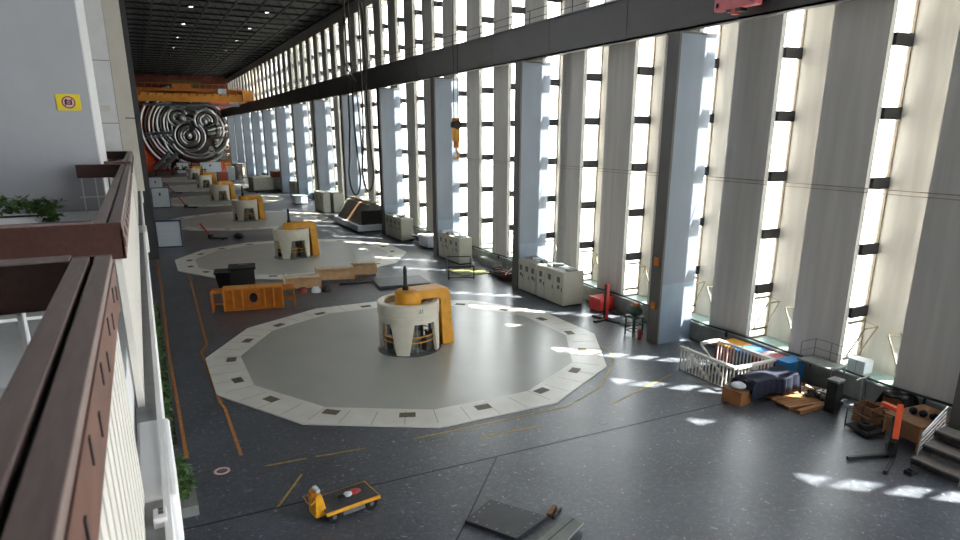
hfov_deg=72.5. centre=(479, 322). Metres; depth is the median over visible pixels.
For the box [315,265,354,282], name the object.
segment
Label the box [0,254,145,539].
gallery railing
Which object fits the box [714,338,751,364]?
display box
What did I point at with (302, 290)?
pipe fitting
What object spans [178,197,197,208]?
jack
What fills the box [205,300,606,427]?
cover
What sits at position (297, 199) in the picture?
crate
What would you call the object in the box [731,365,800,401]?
cloth
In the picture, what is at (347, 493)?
rag
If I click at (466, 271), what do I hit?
floor mat
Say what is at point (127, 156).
gallery railing
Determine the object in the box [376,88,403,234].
steel column
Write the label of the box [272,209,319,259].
unit
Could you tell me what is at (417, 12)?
window
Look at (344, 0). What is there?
sling
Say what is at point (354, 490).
cloth
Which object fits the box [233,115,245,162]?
steel column
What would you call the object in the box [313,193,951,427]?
trim
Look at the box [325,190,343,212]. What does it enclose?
cabinet
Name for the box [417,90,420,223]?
window
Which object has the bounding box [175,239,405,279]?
cover
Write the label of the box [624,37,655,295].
window
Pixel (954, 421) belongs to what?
steel column
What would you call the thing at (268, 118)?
steel column
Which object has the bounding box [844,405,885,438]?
trolley
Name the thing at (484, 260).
concrete block
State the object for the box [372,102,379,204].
window
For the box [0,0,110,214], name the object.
wall
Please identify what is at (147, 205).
wall
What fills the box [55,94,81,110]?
warning sign
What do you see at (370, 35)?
window
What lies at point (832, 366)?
trolley
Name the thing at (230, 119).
steel column
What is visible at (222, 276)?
crate
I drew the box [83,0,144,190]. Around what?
pillar
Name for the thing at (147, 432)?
trim
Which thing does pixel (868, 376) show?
stand
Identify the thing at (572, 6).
handrail
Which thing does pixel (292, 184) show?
cabinet
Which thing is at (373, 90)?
window
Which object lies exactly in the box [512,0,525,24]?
window
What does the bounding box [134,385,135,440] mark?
wall
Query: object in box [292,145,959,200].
cable
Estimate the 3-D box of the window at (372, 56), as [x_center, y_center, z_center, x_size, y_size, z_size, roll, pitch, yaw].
[-11.693,-30.793,72.338,1.000,7.350,0.140,-8,18,-26]
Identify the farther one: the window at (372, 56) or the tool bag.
the window at (372, 56)
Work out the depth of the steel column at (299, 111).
101.03 m
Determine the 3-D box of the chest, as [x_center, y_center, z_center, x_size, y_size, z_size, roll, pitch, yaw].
[7.137,-1.152,38.519,1.160,0.850,1.060,-9,19,-29]
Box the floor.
[148,170,959,539]
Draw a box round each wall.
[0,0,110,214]
[0,179,165,539]
[101,0,159,259]
[134,72,230,171]
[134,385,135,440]
[225,0,959,407]
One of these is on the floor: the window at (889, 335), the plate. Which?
the plate
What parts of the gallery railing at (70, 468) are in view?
slat panel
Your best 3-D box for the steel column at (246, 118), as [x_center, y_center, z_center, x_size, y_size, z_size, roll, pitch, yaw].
[-52.208,-39.870,148.409,2.230,14.300,0.800,-8,18,-26]
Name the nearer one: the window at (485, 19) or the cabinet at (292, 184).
the window at (485, 19)
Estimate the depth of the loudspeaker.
24.32 m
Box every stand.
[592,284,619,323]
[856,375,869,400]
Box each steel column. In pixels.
[227,116,237,163]
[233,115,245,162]
[241,114,255,178]
[250,112,266,175]
[261,110,278,175]
[274,107,293,192]
[291,104,312,199]
[312,100,334,190]
[339,95,363,200]
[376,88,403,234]
[430,77,459,255]
[512,61,551,288]
[646,30,717,344]
[944,373,959,448]
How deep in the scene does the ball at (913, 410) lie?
22.05 m
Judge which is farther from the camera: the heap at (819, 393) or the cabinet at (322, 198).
the cabinet at (322, 198)
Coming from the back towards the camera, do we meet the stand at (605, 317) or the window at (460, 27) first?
the window at (460, 27)
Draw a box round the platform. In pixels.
[371,275,429,288]
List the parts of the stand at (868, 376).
leg, leg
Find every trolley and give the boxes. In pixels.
[797,338,848,382]
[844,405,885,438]
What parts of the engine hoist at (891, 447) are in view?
leg, leg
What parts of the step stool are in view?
seat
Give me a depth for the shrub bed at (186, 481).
18.08 m
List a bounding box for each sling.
[342,0,361,154]
[344,0,360,195]
[357,0,374,191]
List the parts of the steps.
frame, handrail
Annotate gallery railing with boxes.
[0,164,144,407]
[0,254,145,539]
[104,151,138,223]
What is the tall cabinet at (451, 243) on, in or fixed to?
on the floor
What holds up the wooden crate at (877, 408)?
on the trolley at (853, 425)
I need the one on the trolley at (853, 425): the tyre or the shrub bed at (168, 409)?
the tyre
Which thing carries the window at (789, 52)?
in the wall at (915, 292)
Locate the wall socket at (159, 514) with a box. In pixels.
[153,507,167,528]
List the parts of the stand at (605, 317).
post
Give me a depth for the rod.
45.17 m
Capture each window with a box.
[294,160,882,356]
[308,111,314,189]
[331,108,337,190]
[335,28,340,74]
[360,104,367,194]
[360,107,366,199]
[368,7,374,58]
[368,11,372,66]
[372,90,377,204]
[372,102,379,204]
[382,0,388,54]
[382,4,385,63]
[398,2,399,56]
[398,17,403,49]
[400,85,404,213]
[400,98,408,215]
[414,0,416,54]
[415,9,421,43]
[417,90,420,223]
[417,96,425,227]
[434,1,442,38]
[458,25,465,30]
[459,91,466,232]
[482,16,493,23]
[482,87,492,248]
[509,83,514,257]
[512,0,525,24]
[546,55,559,261]
[548,0,561,14]
[580,47,602,280]
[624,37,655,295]
[692,25,721,312]
[706,286,712,303]
[750,9,807,337]
[785,306,793,331]
[842,0,919,359]
[888,332,901,365]
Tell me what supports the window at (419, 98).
in the wall at (915, 292)
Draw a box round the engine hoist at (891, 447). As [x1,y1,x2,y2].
[846,401,903,474]
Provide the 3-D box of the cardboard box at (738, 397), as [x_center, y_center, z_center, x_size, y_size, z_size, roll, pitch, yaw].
[9.966,2.790,25.402,0.760,0.550,0.880,-11,19,-33]
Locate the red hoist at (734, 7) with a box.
[714,0,767,14]
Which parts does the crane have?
handrail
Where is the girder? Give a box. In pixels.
[221,0,853,116]
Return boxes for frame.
[446,256,473,279]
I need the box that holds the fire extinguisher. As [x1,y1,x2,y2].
[637,329,641,339]
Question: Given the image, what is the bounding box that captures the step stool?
[624,314,644,336]
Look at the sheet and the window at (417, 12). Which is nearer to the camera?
the sheet
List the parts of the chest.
lid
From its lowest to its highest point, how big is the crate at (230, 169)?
3.100 m
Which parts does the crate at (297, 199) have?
lid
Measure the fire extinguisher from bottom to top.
0.550 m
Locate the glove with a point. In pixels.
(340, 496)
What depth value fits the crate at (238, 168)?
147.11 m
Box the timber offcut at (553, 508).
[546,504,561,518]
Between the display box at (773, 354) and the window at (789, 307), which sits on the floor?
the display box at (773, 354)
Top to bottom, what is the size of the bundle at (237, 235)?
0.540 m
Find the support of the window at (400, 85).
in the wall at (915, 292)
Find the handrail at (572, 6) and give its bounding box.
[232,0,597,103]
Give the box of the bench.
[881,404,949,452]
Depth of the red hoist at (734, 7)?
24.82 m
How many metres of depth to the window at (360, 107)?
82.31 m
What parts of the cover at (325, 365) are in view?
plate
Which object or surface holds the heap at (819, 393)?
on the floor
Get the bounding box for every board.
[148,177,162,191]
[150,187,170,207]
[154,220,183,247]
[176,162,188,173]
[199,162,221,172]
[538,517,583,539]
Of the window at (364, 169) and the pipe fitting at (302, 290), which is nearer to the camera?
the pipe fitting at (302, 290)
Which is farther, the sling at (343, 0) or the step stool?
the sling at (343, 0)
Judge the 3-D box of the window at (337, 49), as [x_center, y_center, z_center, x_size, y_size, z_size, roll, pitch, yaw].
[-18.938,-34.771,86.120,1.000,7.350,0.140,-8,18,-26]
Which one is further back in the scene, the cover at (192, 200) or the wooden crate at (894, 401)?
the cover at (192, 200)
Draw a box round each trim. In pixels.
[137,191,184,539]
[140,190,175,539]
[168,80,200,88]
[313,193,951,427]
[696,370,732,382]
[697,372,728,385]
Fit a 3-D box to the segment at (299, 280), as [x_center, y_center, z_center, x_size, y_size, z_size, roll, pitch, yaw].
[-11.862,-2.761,43.823,2.420,1.000,1.200,-4,17,-13]
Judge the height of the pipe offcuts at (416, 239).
0.817 m
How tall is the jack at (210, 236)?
1.558 m
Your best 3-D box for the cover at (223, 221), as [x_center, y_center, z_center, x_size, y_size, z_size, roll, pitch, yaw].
[-28.121,-12.471,79.158,18.353,0.060,18.353,-8,18,-26]
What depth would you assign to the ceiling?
99.17 m
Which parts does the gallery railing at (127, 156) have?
slat panel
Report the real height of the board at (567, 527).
0.075 m
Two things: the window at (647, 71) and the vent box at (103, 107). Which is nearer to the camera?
the vent box at (103, 107)
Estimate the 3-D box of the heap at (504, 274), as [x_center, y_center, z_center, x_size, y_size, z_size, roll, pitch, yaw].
[1.918,-3.632,47.284,1.884,0.747,4.193,-8,18,-26]
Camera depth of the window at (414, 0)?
62.82 m
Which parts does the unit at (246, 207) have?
leg, leg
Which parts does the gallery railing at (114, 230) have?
rail, slat panel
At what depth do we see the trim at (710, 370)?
29.28 m
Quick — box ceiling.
[124,0,353,78]
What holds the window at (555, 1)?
in the wall at (915, 292)
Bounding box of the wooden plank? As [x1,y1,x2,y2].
[795,402,824,414]
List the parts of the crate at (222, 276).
lid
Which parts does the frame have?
rail, rail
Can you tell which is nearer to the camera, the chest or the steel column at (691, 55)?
the steel column at (691, 55)
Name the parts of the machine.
sloped panel, sloped panel, sloped panel, plate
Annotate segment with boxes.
[283,273,321,291]
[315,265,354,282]
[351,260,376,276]
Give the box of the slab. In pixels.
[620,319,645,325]
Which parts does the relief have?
backing panel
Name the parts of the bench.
leg, leg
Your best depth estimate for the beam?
38.51 m
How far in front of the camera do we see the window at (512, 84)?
47.91 m
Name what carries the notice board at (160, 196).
on the floor
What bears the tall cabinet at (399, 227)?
on the floor
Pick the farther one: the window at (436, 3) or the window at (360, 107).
the window at (360, 107)
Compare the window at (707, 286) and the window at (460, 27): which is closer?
the window at (707, 286)
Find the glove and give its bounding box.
[336,494,345,499]
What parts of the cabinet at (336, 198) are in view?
door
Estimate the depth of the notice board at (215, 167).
172.62 m
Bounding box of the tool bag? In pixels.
[903,467,917,476]
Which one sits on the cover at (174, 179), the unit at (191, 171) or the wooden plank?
the unit at (191, 171)
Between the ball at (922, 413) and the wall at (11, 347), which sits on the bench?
the ball at (922, 413)
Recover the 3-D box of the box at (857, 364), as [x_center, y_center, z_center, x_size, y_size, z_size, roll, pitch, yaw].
[15.101,1.683,26.033,0.568,0.527,0.720,-8,18,-26]
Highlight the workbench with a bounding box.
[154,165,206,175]
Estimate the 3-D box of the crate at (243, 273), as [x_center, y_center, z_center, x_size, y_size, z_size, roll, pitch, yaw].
[-15.693,-3.001,43.357,1.700,1.720,1.700,-5,17,-18]
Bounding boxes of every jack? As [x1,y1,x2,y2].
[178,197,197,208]
[199,223,227,239]
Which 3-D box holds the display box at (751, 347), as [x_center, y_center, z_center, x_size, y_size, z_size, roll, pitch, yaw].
[12.073,1.567,29.189,1.210,0.800,0.960,-8,18,-26]
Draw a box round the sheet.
[875,388,918,407]
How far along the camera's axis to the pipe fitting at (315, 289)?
42.83 m
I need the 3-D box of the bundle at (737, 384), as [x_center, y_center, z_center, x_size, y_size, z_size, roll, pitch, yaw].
[10.055,2.408,25.373,0.770,0.240,0.620,-8,18,-26]
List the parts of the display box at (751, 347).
lid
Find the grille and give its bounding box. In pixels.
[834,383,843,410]
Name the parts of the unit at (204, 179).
leg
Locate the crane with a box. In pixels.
[136,82,253,106]
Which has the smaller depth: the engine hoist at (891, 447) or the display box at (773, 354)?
the engine hoist at (891, 447)
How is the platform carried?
on the floor
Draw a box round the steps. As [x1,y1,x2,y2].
[910,406,959,486]
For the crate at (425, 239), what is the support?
on the floor
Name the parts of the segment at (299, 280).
lid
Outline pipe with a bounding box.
[413,226,952,406]
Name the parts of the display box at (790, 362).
lid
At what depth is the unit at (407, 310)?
30.80 m
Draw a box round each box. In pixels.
[0,194,67,224]
[100,105,110,110]
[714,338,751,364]
[721,384,751,406]
[733,345,769,370]
[752,351,784,369]
[775,355,804,379]
[846,356,873,374]
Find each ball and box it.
[909,407,917,413]
[919,410,927,416]
[929,413,937,419]
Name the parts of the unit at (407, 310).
leg, leg, leg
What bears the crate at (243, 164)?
on the floor
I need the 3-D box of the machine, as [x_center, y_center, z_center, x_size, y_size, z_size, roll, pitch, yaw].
[-13.559,-12.297,73.212,3.300,3.025,9.884,-8,18,-26]
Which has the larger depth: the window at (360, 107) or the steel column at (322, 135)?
the steel column at (322, 135)
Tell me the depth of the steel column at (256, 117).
136.05 m
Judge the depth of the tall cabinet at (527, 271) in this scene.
42.40 m
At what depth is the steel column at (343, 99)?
77.29 m
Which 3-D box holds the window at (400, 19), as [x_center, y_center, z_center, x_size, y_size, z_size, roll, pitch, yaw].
[-7.581,-28.536,64.517,1.000,7.350,0.140,-8,18,-26]
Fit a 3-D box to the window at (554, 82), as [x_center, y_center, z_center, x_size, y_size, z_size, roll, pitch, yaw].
[4.885,-10.715,43.976,1.000,14.400,0.715,-8,18,-26]
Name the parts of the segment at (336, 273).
lid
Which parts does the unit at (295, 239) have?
leg, leg, leg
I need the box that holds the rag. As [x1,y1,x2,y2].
[343,491,351,496]
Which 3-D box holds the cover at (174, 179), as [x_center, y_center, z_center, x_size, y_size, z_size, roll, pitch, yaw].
[-65.250,-32.855,149.780,18.353,0.060,18.353,-8,18,-26]
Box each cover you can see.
[162,177,216,181]
[165,184,248,191]
[170,195,283,205]
[171,211,327,230]
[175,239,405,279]
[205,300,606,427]
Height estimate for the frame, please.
0.980 m
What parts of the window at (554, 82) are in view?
frame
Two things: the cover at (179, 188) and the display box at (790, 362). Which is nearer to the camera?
the display box at (790, 362)
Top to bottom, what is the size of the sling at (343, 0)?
15.576 m
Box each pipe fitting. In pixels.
[298,287,307,293]
[311,286,320,292]
[322,285,330,291]
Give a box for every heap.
[486,265,511,280]
[801,385,843,404]
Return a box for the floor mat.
[449,267,488,275]
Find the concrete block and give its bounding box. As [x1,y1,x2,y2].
[480,256,501,268]
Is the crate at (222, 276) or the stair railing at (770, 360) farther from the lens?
the crate at (222, 276)
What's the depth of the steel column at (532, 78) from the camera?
42.15 m
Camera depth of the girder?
36.81 m
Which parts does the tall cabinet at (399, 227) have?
door, door, door, door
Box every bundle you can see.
[234,233,242,237]
[730,381,745,388]
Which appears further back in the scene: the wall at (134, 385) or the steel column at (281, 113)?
the steel column at (281, 113)
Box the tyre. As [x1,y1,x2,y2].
[857,421,873,429]
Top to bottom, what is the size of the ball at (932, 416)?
0.239 m
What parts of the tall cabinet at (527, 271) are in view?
door, door, door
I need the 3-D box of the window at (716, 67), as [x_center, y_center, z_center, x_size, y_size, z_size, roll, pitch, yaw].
[11.053,-7.329,32.244,1.000,14.400,0.715,-8,18,-26]
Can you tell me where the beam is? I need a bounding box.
[210,283,295,312]
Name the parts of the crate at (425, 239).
lid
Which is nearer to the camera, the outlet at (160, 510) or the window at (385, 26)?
the outlet at (160, 510)
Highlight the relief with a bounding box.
[140,85,230,169]
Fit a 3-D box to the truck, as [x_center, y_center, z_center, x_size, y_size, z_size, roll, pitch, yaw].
[-3.831,4.738,17.915,1.992,0.960,0.984,-12,20,-35]
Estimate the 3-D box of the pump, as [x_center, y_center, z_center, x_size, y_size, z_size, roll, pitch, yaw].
[7.939,-0.699,33.533,0.540,0.676,0.700,-8,18,-26]
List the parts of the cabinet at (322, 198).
door, door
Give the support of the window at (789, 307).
in the wall at (915, 292)
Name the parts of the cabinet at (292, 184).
door, door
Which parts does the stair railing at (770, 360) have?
stair handrail, rail, rail, rail, stair handrail, rail, rail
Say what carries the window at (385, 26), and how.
in the wall at (915, 292)
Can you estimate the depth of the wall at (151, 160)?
176.75 m
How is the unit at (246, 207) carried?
on the cover at (223, 221)
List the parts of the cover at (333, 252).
plate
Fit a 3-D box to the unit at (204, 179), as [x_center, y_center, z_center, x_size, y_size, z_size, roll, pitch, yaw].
[-52.598,-27.962,125.544,3.765,4.000,3.040,-8,18,-26]
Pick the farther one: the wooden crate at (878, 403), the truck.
the wooden crate at (878, 403)
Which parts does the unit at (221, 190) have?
leg, leg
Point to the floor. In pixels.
(646, 448)
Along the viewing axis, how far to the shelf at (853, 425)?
22.57 m
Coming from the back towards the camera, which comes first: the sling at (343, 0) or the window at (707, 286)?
the sling at (343, 0)
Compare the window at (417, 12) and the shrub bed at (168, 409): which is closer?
the shrub bed at (168, 409)
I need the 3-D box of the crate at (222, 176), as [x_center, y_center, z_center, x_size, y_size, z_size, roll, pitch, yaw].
[-54.064,-30.527,137.675,2.100,2.300,2.600,-8,18,-26]
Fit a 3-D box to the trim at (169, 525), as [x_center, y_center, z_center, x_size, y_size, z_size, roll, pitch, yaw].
[-11.379,-3.656,22.114,0.040,0.640,70.000,-8,18,-26]
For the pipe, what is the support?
attached to the trim at (699, 332)
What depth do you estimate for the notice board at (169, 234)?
59.58 m
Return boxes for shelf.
[846,421,883,435]
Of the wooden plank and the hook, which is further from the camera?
the hook
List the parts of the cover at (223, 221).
plate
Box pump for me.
[627,302,642,316]
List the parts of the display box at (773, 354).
lid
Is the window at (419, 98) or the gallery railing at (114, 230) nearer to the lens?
the gallery railing at (114, 230)
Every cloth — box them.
[349,488,360,494]
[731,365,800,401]
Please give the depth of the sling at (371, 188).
61.94 m
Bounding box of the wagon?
[243,171,281,192]
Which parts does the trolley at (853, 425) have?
rail, rail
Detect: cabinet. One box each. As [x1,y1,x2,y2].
[289,180,297,196]
[314,190,330,212]
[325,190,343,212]
[385,213,413,241]
[439,229,471,264]
[518,256,554,295]
[536,262,583,306]
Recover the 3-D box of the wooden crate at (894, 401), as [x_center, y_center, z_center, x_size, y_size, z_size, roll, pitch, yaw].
[15.182,3.056,23.848,0.600,0.900,0.750,-8,18,-26]
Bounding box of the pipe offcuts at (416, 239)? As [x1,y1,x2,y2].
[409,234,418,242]
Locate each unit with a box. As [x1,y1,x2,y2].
[186,161,201,179]
[195,166,215,187]
[209,174,235,200]
[231,186,265,220]
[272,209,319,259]
[377,266,453,356]
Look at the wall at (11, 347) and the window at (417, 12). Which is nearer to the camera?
the wall at (11, 347)
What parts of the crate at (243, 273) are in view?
lid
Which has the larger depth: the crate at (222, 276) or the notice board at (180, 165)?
the notice board at (180, 165)
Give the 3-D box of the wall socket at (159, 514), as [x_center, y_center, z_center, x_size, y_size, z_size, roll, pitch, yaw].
[-1.995,1.216,4.090,0.078,0.076,0.132,-8,18,-26]
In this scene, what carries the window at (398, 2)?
in the wall at (915, 292)
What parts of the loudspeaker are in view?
lid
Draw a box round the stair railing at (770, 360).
[678,339,776,387]
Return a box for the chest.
[588,293,614,312]
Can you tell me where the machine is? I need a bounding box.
[333,195,381,231]
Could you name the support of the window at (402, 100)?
in the wall at (915, 292)
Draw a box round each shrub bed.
[153,302,176,444]
[174,452,200,518]
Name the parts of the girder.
crane rail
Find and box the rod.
[339,281,371,284]
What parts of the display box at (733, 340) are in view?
lid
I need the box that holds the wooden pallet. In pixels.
[766,391,822,410]
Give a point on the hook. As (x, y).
(455, 124)
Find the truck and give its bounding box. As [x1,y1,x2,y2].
[302,481,379,522]
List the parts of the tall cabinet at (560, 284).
door, door, door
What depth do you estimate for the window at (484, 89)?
52.07 m
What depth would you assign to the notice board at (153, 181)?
115.55 m
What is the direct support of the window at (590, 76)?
in the wall at (915, 292)
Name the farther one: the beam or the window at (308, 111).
the window at (308, 111)
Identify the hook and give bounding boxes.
[450,0,461,159]
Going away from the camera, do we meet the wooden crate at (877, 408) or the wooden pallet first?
the wooden crate at (877, 408)
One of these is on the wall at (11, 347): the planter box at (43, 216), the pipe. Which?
the planter box at (43, 216)
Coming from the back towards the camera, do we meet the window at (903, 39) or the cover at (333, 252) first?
the cover at (333, 252)
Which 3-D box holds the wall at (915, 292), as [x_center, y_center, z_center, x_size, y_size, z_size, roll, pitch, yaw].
[-23.046,-30.949,95.686,1.500,24.600,205.280,-8,18,-26]
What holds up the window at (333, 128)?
in the wall at (915, 292)
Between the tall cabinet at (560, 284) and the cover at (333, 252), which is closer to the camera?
the tall cabinet at (560, 284)
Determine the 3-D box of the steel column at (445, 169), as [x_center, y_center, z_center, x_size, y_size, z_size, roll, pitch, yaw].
[-2.864,-12.780,54.555,2.230,14.300,0.800,-8,18,-26]
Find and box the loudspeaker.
[823,376,845,412]
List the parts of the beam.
frame, hole plate, frame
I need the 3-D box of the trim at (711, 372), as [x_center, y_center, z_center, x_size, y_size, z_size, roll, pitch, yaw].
[10.491,3.890,28.444,1.800,2.750,2.400,-8,18,-26]
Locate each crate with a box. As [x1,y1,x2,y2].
[213,268,230,287]
[217,172,228,180]
[225,166,235,180]
[228,263,255,285]
[232,164,243,179]
[237,163,246,177]
[291,194,307,204]
[418,233,433,248]
[851,400,883,425]
[869,402,890,423]
[882,395,912,421]
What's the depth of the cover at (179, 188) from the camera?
123.94 m
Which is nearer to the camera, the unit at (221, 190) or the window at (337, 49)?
the window at (337, 49)
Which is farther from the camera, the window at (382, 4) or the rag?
the window at (382, 4)
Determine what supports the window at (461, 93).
in the wall at (915, 292)
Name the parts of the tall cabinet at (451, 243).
door, door, door, door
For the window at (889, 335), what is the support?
in the wall at (915, 292)
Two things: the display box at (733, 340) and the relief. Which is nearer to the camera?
the display box at (733, 340)
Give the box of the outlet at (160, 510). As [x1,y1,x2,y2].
[158,507,163,513]
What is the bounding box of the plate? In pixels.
[465,499,546,539]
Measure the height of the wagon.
3.600 m
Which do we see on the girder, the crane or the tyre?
the crane
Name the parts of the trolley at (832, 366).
guard rail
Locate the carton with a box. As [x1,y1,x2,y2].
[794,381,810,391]
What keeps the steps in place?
on the floor

